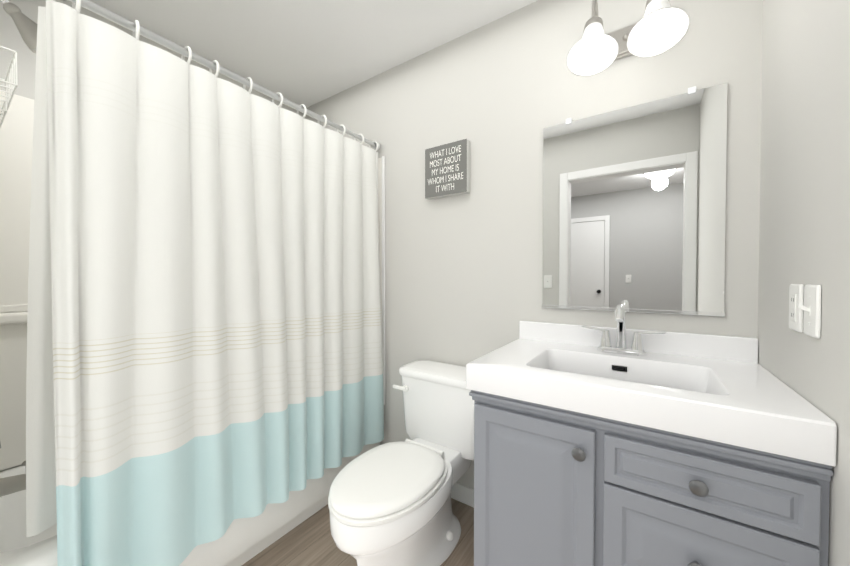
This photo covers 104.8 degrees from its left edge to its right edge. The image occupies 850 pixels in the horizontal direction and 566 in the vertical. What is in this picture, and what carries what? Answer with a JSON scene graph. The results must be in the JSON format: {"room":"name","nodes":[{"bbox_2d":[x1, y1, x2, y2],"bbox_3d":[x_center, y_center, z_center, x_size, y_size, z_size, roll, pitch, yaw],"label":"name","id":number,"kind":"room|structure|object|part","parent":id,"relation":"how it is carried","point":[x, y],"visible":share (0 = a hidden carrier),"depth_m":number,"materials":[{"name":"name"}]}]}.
{"room":"bathroom","nodes":[
{"label":"bathroom","id":0,"kind":"room"},
{"bbox_2d":[0,0,303,471],"bbox_3d":[-1.419,-0.065,1.789,0.120,2.440,1.685,1,1,34],"label":"wall","id":1,"kind":"structure","parent":0,"point":[11,37],"depth_m":1.34,"materials":[{"name":"grey paint"}]},
{"bbox_2d":[0,91,384,470],"bbox_3d":[-1.007,-0.005,1.583,0.790,1.524,1.561,1,1,34],"label":"tub surround","id":2,"kind":"object","parent":1,"relation":"attached to","point":[16,139],"visible":0.25,"depth_m":1.32,"materials":[{"name":"white"}]},
{"bbox_2d":[0,461,25,496],"bbox_3d":[-1.391,0.653,1.056,0.068,0.099,0.207,1,1,34],"label":"tub spout","id":3,"kind":"object","parent":2,"relation":"attached to","point":[12,484],"visible":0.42,"depth_m":1.07,"materials":[{"name":"silver metal"}]},
{"bbox_2d":[90,0,537,107],"bbox_3d":[-0.612,-1.284,-0.179,4.000,0.060,4.610,1,1,34],"label":"ceiling","id":4,"kind":"structure","parent":0,"point":[307,53],"depth_m":1.67,"materials":[{"name":"white paint"}]},
{"bbox_2d":[242,498,473,565],"bbox_3d":[-0.612,1.216,-0.140,4.000,0.060,4.610,1,1,34],"label":"floor","id":5,"kind":"structure","parent":0,"point":[309,541],"depth_m":1.44,"materials":[{"name":"wood"}]},
{"bbox_2d":[0,442,379,565],"bbox_3d":[-1.020,0.948,1.607,0.756,0.420,1.557,1,1,34],"label":"tub","id":6,"kind":"object","parent":5,"relation":"on","point":[240,541],"visible":0.17,"depth_m":1.31,"materials":[{"name":"white"}]},
{"bbox_2d":[328,360,473,565],"bbox_3d":[-0.058,0.797,1.396,0.481,0.729,0.809,1,1,34],"label":"toilet","id":7,"kind":"object","parent":5,"relation":"on","point":[389,504],"visible":0.98,"depth_m":1.30,"materials":[{"name":"white ceramic"}]},
{"bbox_2d":[466,304,836,565],"bbox_3d":[0.576,0.622,1.113,0.901,1.088,0.584,1,1,34],"label":"bathroom vanity","id":8,"kind":"object","parent":5,"relation":"on","point":[621,444],"visible":1,"depth_m":0.86,"materials":[{"name":"painted wood"},{"name":"white cultured marble"},{"name":"brushed nickel"}]},
{"bbox_3d":[0.313,0.714,0.988,0.355,0.628,0.020,1,1,34],"label":"door","id":9,"kind":"part","parent":8,"relation":"part of","materials":[{"name":"grey wood"}]},
{"bbox_2d":[582,304,665,355],"bbox_3d":[0.715,0.170,1.195,0.271,0.187,0.151,1,1,34],"label":"faucet","id":10,"kind":"object","parent":8,"relation":"on","point":[605,348],"depth_m":1.22,"materials":[{"name":"silver metal"}]},
{"bbox_2d":[304,0,762,488],"bbox_3d":[0.142,-0.066,1.823,2.670,2.440,0.120,1,1,34],"label":"wall","id":11,"kind":"structure","parent":0,"point":[463,278],"depth_m":1.58,"materials":[{"name":"grey paint"}]},
{"bbox_2d":[425,139,469,199],"bbox_3d":[0.116,-0.595,1.733,0.253,0.266,0.041,1,1,34],"label":"box sign","id":12,"kind":"object","parent":11,"relation":"attached to","point":[447,170],"visible":1,"depth_m":1.71,"materials":[{"name":"grey wood"}]},
{"bbox_2d":[451,483,473,507],"bbox_3d":[0.095,1.110,1.791,0.877,0.090,0.010,1,1,34],"label":"baseboard","id":13,"kind":"structure","parent":11,"relation":"attached to","point":[462,493],"depth_m":1.70,"materials":[{"name":"white wood"}]},
{"bbox_2d":[566,0,689,75],"bbox_3d":[0.713,-0.931,1.171,0.358,0.287,0.294,1,1,34],"label":"sconce","id":14,"kind":"object","parent":11,"relation":"attached to","point":[660,27],"visible":1,"depth_m":1.14,"materials":[{"name":"white glass"}]},
{"bbox_2d":[542,83,727,316],"bbox_3d":[0.786,-0.296,1.302,0.619,0.820,0.012,1,1,34],"label":"mirror","id":15,"kind":"object","parent":11,"relation":"attached to","point":[634,208],"visible":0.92,"depth_m":1.27,"materials":[{"name":"clear glass"}]},
{"bbox_2d":[758,0,849,565],"bbox_3d":[0.694,-0.043,0.361,0.120,2.440,1.685,1,1,34],"label":"wall","id":16,"kind":"structure","parent":0,"point":[804,230],"depth_m":0.75,"materials":[{"name":"grey paint"}]},
{"bbox_2d":[789,284,803,332],"bbox_3d":[0.916,0.060,0.810,0.009,0.116,0.072,1,1,34],"label":"electrical outlet plate","id":17,"kind":"object","parent":16,"relation":"attached to","point":[796,294],"visible":1,"depth_m":0.80,"materials":[{"name":"white plastic"}]},
{"bbox_2d":[797,284,820,338],"bbox_3d":[0.856,0.062,0.736,0.025,0.116,0.072,1,1,34],"label":"switch plate","id":18,"kind":"object","parent":16,"relation":"attached to","point":[811,307],"visible":1,"depth_m":0.72,"materials":[{"name":"white plastic"}]},
{"bbox_3d":[-1.174,-0.048,0.679,1.530,2.440,0.120,1,1,34],"label":"wall","id":19,"kind":"structure","parent":0,"visible":0},
{"bbox_2d":[0,0,36,128],"bbox_3d":[-1.380,-0.789,1.050,0.266,0.536,0.280,1,1,34],"label":"shower head","id":20,"kind":"object","parent":19,"relation":"attached to","point":[26,26],"visible":0.81,"depth_m":1.08},
{"bbox_2d":[26,0,383,565],"bbox_3d":[-0.716,0.046,1.387,0.190,1.792,1.531,1,1,34],"label":"shower curtain","id":21,"kind":"object","parent":19,"relation":"attached to","point":[204,348],"visible":1,"depth_m":1.10,"materials":[{"name":"white fabric"}]},
{"bbox_3d":[-0.719,-0.829,1.376,0.042,0.041,1.531,1,1,34],"label":"rod","id":22,"kind":"part","parent":21,"relation":"part of","materials":[{"name":"silver metal"}]}
]}

